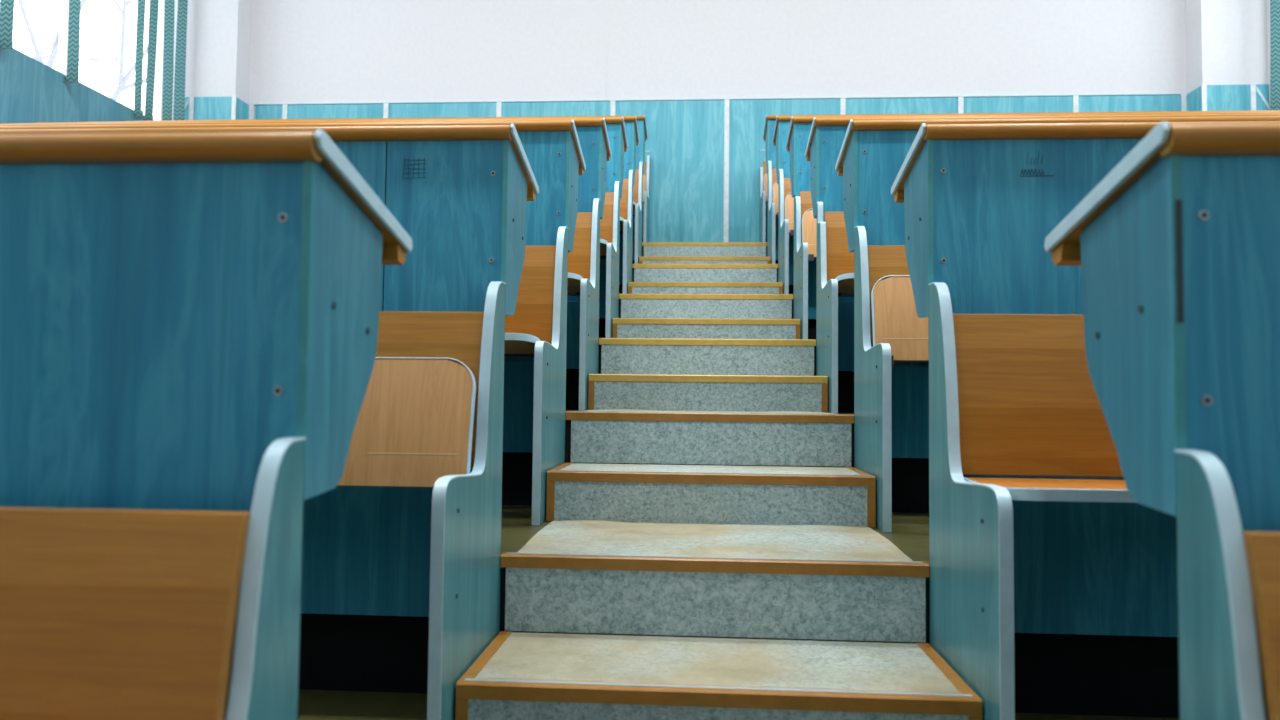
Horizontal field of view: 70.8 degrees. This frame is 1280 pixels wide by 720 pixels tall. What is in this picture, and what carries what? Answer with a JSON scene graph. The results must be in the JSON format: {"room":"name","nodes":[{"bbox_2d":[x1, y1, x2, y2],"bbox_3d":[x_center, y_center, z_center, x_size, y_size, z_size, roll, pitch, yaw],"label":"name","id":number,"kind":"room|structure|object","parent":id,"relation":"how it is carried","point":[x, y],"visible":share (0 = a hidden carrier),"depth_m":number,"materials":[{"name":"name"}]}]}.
{"room":"lecture hall","nodes":[
{"label":"lecture hall","id":0,"kind":"room"},
{"bbox_2d":[153,0,177,119],"bbox_3d":[-4.091,-1.563,1.940,0.200,6.800,10.765,0,-3,4],"label":"wall","id":1,"kind":"structure","parent":0,"point":[176,1],"depth_m":7.12,"materials":[{"name":"paint"}]},
{"bbox_2d":[0,48,143,122],"bbox_3d":[-3.986,-0.434,2.065,0.012,3.157,9.930,0,-3,4],"label":"wall panel","id":2,"kind":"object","parent":1,"relation":"attached to","point":[31,91],"depth_m":5.64,"materials":[{"name":"laminate"}]},
{"bbox_2d":[15,0,164,119],"bbox_3d":[-3.838,-2.973,5.530,0.210,2.260,3.230,0,-3,4],"label":"window","id":3,"kind":"structure","parent":1,"relation":"in","point":[64,4],"depth_m":7.05,"materials":[{"name":"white glass"}]},
{"bbox_2d":[0,0,187,120],"bbox_3d":[-3.649,-2.928,6.098,0.104,2.295,1.990,0,-3,4],"label":"vertical blind","id":4,"kind":"object","parent":3,"relation":"attached to","point":[6,6],"visible":0.91,"depth_m":6.65,"materials":[{"name":"teal fabric"}]},
{"bbox_2d":[185,0,251,104],"bbox_3d":[-3.401,-2.756,7.240,0.460,3.932,0.215,0,-3,4],"label":"pillar","id":5,"kind":"structure","parent":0,"point":[218,41],"depth_m":7.12,"materials":[{"name":"paint"}]},
{"bbox_2d":[189,96,193,119],"bbox_3d":[-3.541,-1.440,7.068,0.035,1.283,0.004,0,-3,4],"label":"trim","id":6,"kind":"structure","parent":5,"relation":"attached to","point":[191,98],"depth_m":7.09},
{"bbox_2d":[185,97,231,119],"bbox_3d":[-3.423,-1.435,7.068,0.460,1.277,0.012,0,-3,4],"label":"trim","id":7,"kind":"structure","parent":5,"relation":"attached to","point":[205,108],"depth_m":7.08,"materials":[{"name":"laminate"}]},
{"bbox_2d":[231,96,235,119],"bbox_3d":[-3.197,-1.437,7.045,0.034,1.283,0.004,0,-3,4],"label":"trim","id":8,"kind":"structure","parent":5,"relation":"attached to","point":[233,109],"depth_m":7.07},
{"bbox_2d":[236,97,248,119],"bbox_3d":[-3.181,-1.429,7.156,0.012,1.277,0.191,0,-3,4],"label":"trim","id":9,"kind":"structure","parent":5,"relation":"attached to","point":[242,108],"depth_m":7.16,"materials":[{"name":"laminate"}]},
{"bbox_2d":[249,0,1186,118],"bbox_3d":[0.483,-1.284,7.127,8.650,6.800,0.200,0,-3,4],"label":"wall","id":10,"kind":"structure","parent":0,"point":[303,51],"depth_m":7.08,"materials":[{"name":"paint"}]},
{"bbox_2d":[249,104,253,119],"bbox_3d":[-3.149,-1.427,7.253,0.038,1.283,0.004,0,-3,4],"label":"trim","id":11,"kind":"structure","parent":10,"relation":"attached to","point":[251,106],"depth_m":7.28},
{"bbox_2d":[256,105,282,118],"bbox_3d":[-2.995,-1.422,7.255,0.241,1.277,0.012,0,-3,4],"label":"trim","id":12,"kind":"structure","parent":10,"relation":"attached to","point":[262,111],"depth_m":7.28,"materials":[{"name":"laminate"}]},
{"bbox_2d":[282,104,287,118],"bbox_3d":[-2.872,-1.424,7.237,0.038,1.281,0.008,0,-3,4],"label":"trim","id":13,"kind":"structure","parent":10,"relation":"attached to","point":[285,106],"depth_m":7.26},
{"bbox_2d":[287,104,383,118],"bbox_3d":[-2.455,-1.418,7.219,0.825,1.277,0.012,0,-3,4],"label":"trim","id":14,"kind":"structure","parent":10,"relation":"attached to","point":[333,111],"depth_m":7.24,"materials":[{"name":"laminate"}]},
{"bbox_2d":[383,103,388,117],"bbox_3d":[-2.041,-1.417,7.182,0.038,1.281,0.008,0,-3,4],"label":"trim","id":15,"kind":"structure","parent":10,"relation":"attached to","point":[386,105],"depth_m":7.21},
{"bbox_2d":[388,103,496,117],"bbox_3d":[-1.583,-1.411,7.162,0.908,1.277,0.012,0,-3,4],"label":"trim","id":16,"kind":"structure","parent":10,"relation":"attached to","point":[423,110],"depth_m":7.18,"materials":[{"name":"laminate"}]},
{"bbox_2d":[496,102,501,116],"bbox_3d":[-1.127,-1.410,7.122,0.038,1.281,0.008,0,-3,4],"label":"trim","id":17,"kind":"structure","parent":10,"relation":"attached to","point":[498,108],"depth_m":7.15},
{"bbox_2d":[501,101,610,116],"bbox_3d":[-0.672,-1.404,7.102,0.901,1.277,0.012,0,-3,4],"label":"trim","id":18,"kind":"structure","parent":10,"relation":"attached to","point":[513,109],"depth_m":7.12,"materials":[{"name":"laminate"}]},
{"bbox_2d":[605,0,607,98],"bbox_3d":[-0.256,-3.375,7.168,0.012,2.635,0.002,0,-3,4],"label":"trim","id":19,"kind":"structure","parent":10,"relation":"attached to","point":[606,0],"depth_m":7.12,"materials":[{"name":"paint"}]},
{"bbox_2d":[610,101,614,115],"bbox_3d":[-0.220,-1.403,7.062,0.038,1.281,0.008,0,-3,4],"label":"trim","id":20,"kind":"structure","parent":10,"relation":"attached to","point":[612,106],"depth_m":7.08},
{"bbox_2d":[615,100,723,241],"bbox_3d":[0.227,-1.397,7.042,0.886,1.277,0.012,0,-3,4],"label":"wall panel","id":21,"kind":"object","parent":10,"relation":"attached to","point":[685,141],"depth_m":7.03,"materials":[{"name":"laminate"}]},
{"bbox_2d":[254,93,1184,104],"bbox_3d":[0.489,-2.041,7.052,7.280,0.008,0.016,0,-3,4],"label":"trim","id":22,"kind":"structure","parent":10,"relation":"attached to","point":[1164,93],"depth_m":7.03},
{"bbox_2d":[724,99,728,241],"bbox_3d":[0.672,-1.396,7.003,0.038,1.281,0.008,0,-3,4],"label":"trim","id":23,"kind":"structure","parent":10,"relation":"attached to","point":[726,101],"depth_m":7.01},
{"bbox_2d":[728,99,839,241],"bbox_3d":[1.120,-1.390,6.983,0.887,1.277,0.012,0,-3,4],"label":"wall panel","id":24,"kind":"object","parent":10,"relation":"attached to","point":[747,118],"depth_m":7.00,"materials":[{"name":"laminate"}]},
{"bbox_2d":[840,98,845,114],"bbox_3d":[1.565,-1.389,6.944,0.038,1.281,0.008,0,-3,4],"label":"trim","id":25,"kind":"structure","parent":10,"relation":"attached to","point":[842,100],"depth_m":6.97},
{"bbox_2d":[846,98,957,114],"bbox_3d":[2.012,-1.383,6.924,0.886,1.277,0.012,0,-3,4],"label":"trim","id":26,"kind":"structure","parent":10,"relation":"attached to","point":[872,105],"depth_m":6.94,"materials":[{"name":"laminate"}]},
{"bbox_2d":[958,97,963,112],"bbox_3d":[2.458,-1.382,6.885,0.038,1.281,0.008,0,-3,4],"label":"trim","id":27,"kind":"structure","parent":10,"relation":"attached to","point":[960,99],"depth_m":6.91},
{"bbox_2d":[964,96,1072,112],"bbox_3d":[2.886,-1.376,6.867,0.849,1.277,0.012,0,-3,4],"label":"trim","id":28,"kind":"structure","parent":10,"relation":"attached to","point":[1052,103],"depth_m":6.88,"materials":[{"name":"laminate"}]},
{"bbox_2d":[1073,95,1078,111],"bbox_3d":[3.313,-1.375,6.828,0.038,1.281,0.008,0,-3,4],"label":"trim","id":29,"kind":"structure","parent":10,"relation":"attached to","point":[1075,98],"depth_m":6.85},
{"bbox_2d":[1079,95,1180,111],"bbox_3d":[3.704,-1.370,6.813,0.775,1.277,0.012,0,-3,4],"label":"trim","id":30,"kind":"structure","parent":10,"relation":"attached to","point":[1142,103],"depth_m":6.83,"materials":[{"name":"laminate"}]},
{"bbox_2d":[1181,94,1186,110],"bbox_3d":[4.103,-1.370,6.774,0.038,1.283,0.004,0,-3,4],"label":"trim","id":31,"kind":"structure","parent":10,"relation":"attached to","point":[1183,96],"depth_m":6.80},
{"bbox_2d":[298,246,1179,719],"bbox_3d":[0.103,0.434,1.574,8.250,2.868,10.765,0,-3,4],"label":"floor","id":32,"kind":"structure","parent":0,"point":[352,667],"depth_m":1.82,"materials":[{"name":"black paint"}]},
{"bbox_2d":[0,437,305,719],"bbox_3d":[-2.206,0.471,0.820,3.701,0.832,0.418,0,-3,4],"label":"bench","id":33,"kind":"object","parent":32,"relation":"on","point":[106,614],"visible":1,"depth_m":0.82,"materials":[{"name":"teal laminate"}]},
{"bbox_2d":[0,130,412,563],"bbox_3d":[-2.175,0.189,1.177,3.712,0.871,0.310,0,-3,4],"label":"desk","id":34,"kind":"object","parent":32,"relation":"on","point":[175,308],"visible":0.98,"depth_m":0.94,"materials":[{"name":"teal laminate"}]},
{"bbox_2d":[0,124,538,467],"bbox_3d":[-2.110,-0.053,2.097,3.718,0.882,0.310,0,-3,4],"label":"desk","id":35,"kind":"object","parent":32,"relation":"on","point":[461,194],"visible":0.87,"depth_m":1.86,"materials":[{"name":"teal laminate"}]},
{"bbox_2d":[0,120,585,362],"bbox_3d":[-2.050,-0.293,2.964,3.718,0.882,0.310,0,-3,4],"label":"desk","id":36,"kind":"object","parent":32,"relation":"on","point":[553,151],"visible":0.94,"depth_m":2.73,"materials":[{"name":"teal laminate"}]},
{"bbox_2d":[0,118,611,300],"bbox_3d":[-1.991,-0.532,3.831,3.718,0.882,0.310,0,-3,4],"label":"desk","id":37,"kind":"object","parent":32,"relation":"on","point":[592,133],"visible":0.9,"depth_m":3.59,"materials":[{"name":"teal laminate"}]},
{"bbox_2d":[0,117,627,263],"bbox_3d":[-1.932,-0.771,4.698,3.718,0.882,0.310,0,-3,4],"label":"desk","id":38,"kind":"object","parent":32,"relation":"on","point":[615,126],"visible":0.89,"depth_m":4.46,"materials":[{"name":"teal laminate"}]},
{"bbox_2d":[35,116,638,238],"bbox_3d":[-1.873,-1.010,5.565,3.718,0.882,0.310,0,-3,4],"label":"desk","id":39,"kind":"object","parent":32,"relation":"on","point":[631,127],"visible":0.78,"depth_m":5.33,"materials":[{"name":"teal laminate"}]},
{"bbox_2d":[152,115,647,220],"bbox_3d":[-1.814,-1.250,6.432,3.718,0.882,0.310,0,-3,4],"label":"desk","id":40,"kind":"object","parent":32,"relation":"on","point":[641,120],"visible":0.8,"depth_m":6.21,"materials":[{"name":"teal laminate"}]},
{"bbox_2d":[301,281,505,719],"bbox_3d":[-2.141,0.234,1.740,3.707,0.832,0.418,0,-3,4],"label":"bench","id":41,"kind":"object","parent":32,"relation":"on","point":[408,527],"visible":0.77,"depth_m":1.71,"materials":[{"name":"teal laminate"}]},
{"bbox_2d":[503,226,568,524],"bbox_3d":[-2.082,-0.005,2.607,3.707,0.832,0.418,0,-3,4],"label":"bench","id":42,"kind":"object","parent":32,"relation":"on","point":[534,406],"visible":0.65,"depth_m":2.58,"materials":[{"name":"teal laminate"}]},
{"bbox_2d":[566,198,600,410],"bbox_3d":[-2.023,-0.245,3.474,3.707,0.832,0.418,0,-3,4],"label":"bench","id":43,"kind":"object","parent":32,"relation":"on","point":[582,349],"visible":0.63,"depth_m":3.44,"materials":[{"name":"teal laminate"}]},
{"bbox_2d":[599,181,619,337],"bbox_3d":[-1.963,-0.484,4.340,3.707,0.832,0.418,0,-3,4],"label":"bench","id":44,"kind":"object","parent":32,"relation":"on","point":[610,223],"visible":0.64,"depth_m":4.31,"materials":[{"name":"teal laminate"}]},
{"bbox_2d":[619,170,633,293],"bbox_3d":[-1.904,-0.723,5.207,3.707,0.832,0.418,0,-3,4],"label":"bench","id":45,"kind":"object","parent":32,"relation":"on","point":[626,202],"visible":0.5,"depth_m":5.17,"materials":[{"name":"teal laminate"}]},
{"bbox_2d":[632,162,642,263],"bbox_3d":[-1.845,-0.962,6.074,3.707,0.832,0.418,0,-3,4],"label":"bench","id":46,"kind":"object","parent":32,"relation":"on","point":[638,186],"visible":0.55,"depth_m":6.04,"materials":[{"name":"teal laminate"}]},
{"bbox_2d":[642,151,649,241],"bbox_3d":[-1.521,-1.222,6.935,3.177,0.878,0.437,0,-3,4],"label":"bench","id":47,"kind":"object","parent":32,"relation":"on","point":[646,176],"visible":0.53,"depth_m":6.89,"materials":[{"name":"teal laminate"}]},
{"bbox_2d":[642,242,766,256],"bbox_3d":[0.465,-0.707,6.541,0.847,0.152,0.854,0,-3,4],"label":"stair step","id":48,"kind":"structure","parent":32,"relation":"on","point":[651,249],"depth_m":6.12,"materials":[{"name":"grey stone"}]},
{"bbox_2d":[639,257,770,263],"bbox_3d":[0.425,-0.593,5.943,0.841,0.132,0.334,0,-3,4],"label":"stair step","id":49,"kind":"structure","parent":32,"relation":"on","point":[642,260],"depth_m":5.78,"materials":[{"name":"grey stone"}]},
{"bbox_2d":[633,264,777,281],"bbox_3d":[0.395,-0.475,5.512,0.847,0.154,0.529,0,-3,4],"label":"stair step","id":50,"kind":"structure","parent":32,"relation":"on","point":[642,272],"depth_m":5.25,"materials":[{"name":"grey stone"}]},
{"bbox_2d":[628,282,782,293],"bbox_3d":[0.366,-0.353,5.075,0.841,0.132,0.334,0,-3,4],"label":"stair step","id":51,"kind":"structure","parent":32,"relation":"on","point":[633,287],"depth_m":4.91,"materials":[{"name":"grey stone"}]},
{"bbox_2d":[619,294,792,318],"bbox_3d":[0.336,-0.236,4.645,0.847,0.154,0.529,0,-3,4],"label":"stair step","id":52,"kind":"structure","parent":32,"relation":"on","point":[697,306],"depth_m":4.38,"materials":[{"name":"grey stone"}]},
{"bbox_2d":[613,318,799,338],"bbox_3d":[0.306,-0.114,4.208,0.841,0.132,0.334,0,-3,4],"label":"stair step","id":53,"kind":"structure","parent":32,"relation":"on","point":[677,328],"depth_m":4.04,"materials":[{"name":"grey stone"}]},
{"bbox_2d":[599,338,815,375],"bbox_3d":[0.277,0.003,3.778,0.847,0.154,0.529,0,-3,4],"label":"stair step","id":54,"kind":"structure","parent":32,"relation":"on","point":[790,357],"depth_m":3.52,"materials":[{"name":"grey stone"}]},
{"bbox_2d":[588,374,827,412],"bbox_3d":[0.247,0.125,3.341,0.841,0.132,0.334,0,-3,4],"label":"stair step","id":55,"kind":"structure","parent":32,"relation":"on","point":[659,392],"depth_m":3.18,"materials":[{"name":"grey stone"}]},
{"bbox_2d":[566,409,853,466],"bbox_3d":[0.218,0.242,2.911,0.847,0.154,0.529,0,-3,4],"label":"stair step","id":56,"kind":"structure","parent":32,"relation":"on","point":[803,438],"depth_m":2.65,"materials":[{"name":"grey stone"}]},
{"bbox_2d":[546,463,875,527],"bbox_3d":[0.188,0.364,2.474,0.841,0.132,0.334,0,-3,4],"label":"stair step","id":57,"kind":"structure","parent":32,"relation":"on","point":[651,493],"depth_m":2.31,"materials":[{"name":"grey stone"}]},
{"bbox_2d":[501,520,929,642],"bbox_3d":[0.159,0.481,2.044,0.847,0.154,0.529,0,-3,4],"label":"stair step","id":58,"kind":"structure","parent":32,"relation":"on","point":[820,582],"depth_m":1.79,"materials":[{"name":"grey stone"}]},
{"bbox_2d":[455,631,981,719],"bbox_3d":[0.129,0.604,1.607,0.841,0.132,0.334,0,-3,4],"label":"stair step","id":59,"kind":"structure","parent":32,"relation":"on","point":[519,675],"depth_m":1.50,"materials":[{"name":"grey stone"}]},
{"bbox_2d":[759,150,767,241],"bbox_3d":[2.493,-1.190,6.670,3.177,0.878,0.437,0,-3,4],"label":"bench","id":60,"kind":"object","parent":32,"relation":"on","point":[763,176],"visible":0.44,"depth_m":6.82,"materials":[{"name":"teal laminate"}]},
{"bbox_2d":[767,161,778,263],"bbox_3d":[2.673,-0.927,5.776,3.657,0.832,0.418,0,-3,4],"label":"bench","id":61,"kind":"object","parent":32,"relation":"on","point":[773,187],"visible":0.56,"depth_m":5.97,"materials":[{"name":"teal laminate"}]},
{"bbox_2d":[778,169,793,293],"bbox_3d":[2.614,-0.688,4.909,3.657,0.832,0.418,0,-3,4],"label":"bench","id":62,"kind":"object","parent":32,"relation":"on","point":[785,200],"visible":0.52,"depth_m":5.09,"materials":[{"name":"teal laminate"}]},
{"bbox_2d":[793,191,816,338],"bbox_3d":[2.554,-0.414,4.041,3.657,0.764,0.418,0,-3,4],"label":"bench","id":63,"kind":"object","parent":32,"relation":"on","point":[805,224],"visible":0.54,"depth_m":4.22,"materials":[{"name":"teal laminate"}]},
{"bbox_2d":[816,202,853,413],"bbox_3d":[2.495,-0.202,3.175,3.657,0.817,0.418,0,-3,4],"label":"bench","id":64,"kind":"object","parent":32,"relation":"on","point":[835,263],"visible":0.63,"depth_m":3.38,"materials":[{"name":"teal laminate"}]},
{"bbox_2d":[854,226,928,532],"bbox_3d":[2.436,0.030,2.308,3.657,0.832,0.418,0,-3,4],"label":"bench","id":65,"kind":"object","parent":32,"relation":"on","point":[891,402],"visible":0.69,"depth_m":2.49,"materials":[{"name":"teal laminate"}]},
{"bbox_2d":[763,110,1279,220],"bbox_3d":[2.693,-1.210,6.134,3.668,0.875,0.310,0,-3,4],"label":"desk","id":66,"kind":"object","parent":32,"relation":"on","point":[770,120],"visible":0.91,"depth_m":6.12,"materials":[{"name":"teal laminate"}]},
{"bbox_2d":[773,111,1279,238],"bbox_3d":[2.634,-0.971,5.267,3.668,0.875,0.310,0,-3,4],"label":"desk","id":67,"kind":"object","parent":32,"relation":"on","point":[782,124],"visible":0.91,"depth_m":5.26,"materials":[{"name":"teal laminate"}]},
{"bbox_2d":[786,112,1279,263],"bbox_3d":[2.575,-0.732,4.400,3.668,0.875,0.310,0,-3,4],"label":"desk","id":68,"kind":"object","parent":32,"relation":"on","point":[800,127],"visible":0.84,"depth_m":4.39,"materials":[{"name":"teal laminate"}]},
{"bbox_2d":[805,113,1279,301],"bbox_3d":[2.516,-0.493,3.533,3.668,0.875,0.310,0,-3,4],"label":"desk","id":69,"kind":"object","parent":32,"relation":"on","point":[826,137],"visible":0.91,"depth_m":3.52,"materials":[{"name":"teal laminate"}]},
{"bbox_2d":[928,282,1177,719],"bbox_3d":[2.377,0.269,1.441,3.657,0.832,0.418,0,-3,4],"label":"bench","id":70,"kind":"object","parent":32,"relation":"on","point":[1010,394],"visible":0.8,"depth_m":1.66,"materials":[{"name":"teal laminate"}]},
{"bbox_2d":[835,116,1279,365],"bbox_3d":[2.457,-0.254,2.666,3.668,0.875,0.310,0,-3,4],"label":"desk","id":71,"kind":"object","parent":32,"relation":"on","point":[872,154],"visible":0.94,"depth_m":2.66,"materials":[{"name":"teal laminate"}]},
{"bbox_2d":[891,121,1279,478],"bbox_3d":[2.397,-0.014,1.799,3.668,0.875,0.310,0,-3,4],"label":"desk","id":72,"kind":"object","parent":32,"relation":"on","point":[982,202],"visible":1,"depth_m":1.78,"materials":[{"name":"teal laminate"}]},
{"bbox_2d":[1044,122,1279,592],"bbox_3d":[2.338,0.225,0.879,3.662,0.871,0.310,0,-3,4],"label":"desk","id":73,"kind":"object","parent":32,"relation":"on","point":[1177,248],"visible":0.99,"depth_m":0.88,"materials":[{"name":"teal laminate"}]},
{"bbox_2d":[1174,449,1279,719],"bbox_3d":[2.318,0.506,0.521,3.651,0.832,0.418,0,-3,4],"label":"bench","id":74,"kind":"object","parent":32,"relation":"on","point":[1229,634],"visible":1,"depth_m":0.79,"materials":[{"name":"teal laminate"}]},
{"bbox_2d":[1185,0,1267,93],"bbox_3d":[4.372,-2.695,6.727,0.460,3.932,0.215,0,-3,4],"label":"pillar","id":75,"kind":"structure","parent":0,"point":[1226,40],"depth_m":6.61,"materials":[{"name":"paint"}]},
{"bbox_2d":[1187,86,1201,110],"bbox_3d":[4.121,-1.371,6.673,0.012,1.277,0.191,0,-3,4],"label":"trim","id":76,"kind":"structure","parent":75,"relation":"attached to","point":[1194,98],"depth_m":6.67,"materials":[{"name":"laminate"}]},
{"bbox_2d":[1201,84,1206,110],"bbox_3d":[4.123,-1.379,6.562,0.034,1.283,0.004,0,-3,4],"label":"trim","id":77,"kind":"structure","parent":75,"relation":"attached to","point":[1204,86],"depth_m":6.58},
{"bbox_2d":[1207,84,1268,110],"bbox_3d":[4.350,-1.374,6.555,0.460,1.277,0.012,0,-3,4],"label":"trim","id":78,"kind":"structure","parent":75,"relation":"attached to","point":[1219,97],"depth_m":6.57,"materials":[{"name":"laminate"}]},
{"bbox_2d":[1250,83,1255,109],"bbox_3d":[4.467,-1.377,6.539,0.035,1.283,0.004,0,-3,4],"label":"trim","id":79,"kind":"structure","parent":75,"relation":"attached to","point":[1252,85],"depth_m":6.56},
{"bbox_2d":[1256,85,1269,109],"bbox_3d":[4.538,-1.906,6.557,0.089,0.190,0.006,0,-3,4],"label":"trim","id":80,"kind":"structure","parent":75,"relation":"attached to","point":[1267,105],"depth_m":6.55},
{"bbox_2d":[1266,0,1270,104],"bbox_3d":[4.340,-1.497,1.383,0.200,6.800,10.765,0,-3,4],"label":"wall","id":81,"kind":"structure","parent":0,"point":[1267,1],"depth_m":6.57,"materials":[{"name":"paint"}]},
{"bbox_2d":[1270,0,1279,109],"bbox_3d":[4.505,-2.835,6.205,0.104,2.295,0.480,0,-3,4],"label":"vertical blind","id":82,"kind":"object","parent":81,"relation":"attached to","point":[1274,4],"visible":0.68,"depth_m":6.39,"materials":[{"name":"teal fabric"}]},
{"label":"outside","id":83,"kind":"structure","parent":0,"visible":0},
{"bbox_3d":[-16.447,2.195,11.829,25.600,0.100,42.000,0,-3,4],"label":"ground","id":84,"kind":"structure","parent":83,"visible":0},
{"bbox_2d":[13,0,147,100],"bbox_3d":[-7.939,-1.923,10.238,8.114,8.178,6.528,0,-3,4],"label":"tree","id":85,"kind":"object","parent":84,"relation":"on","point":[122,81],"visible":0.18,"depth_m":11.16,"materials":[{"name":"white plant"}]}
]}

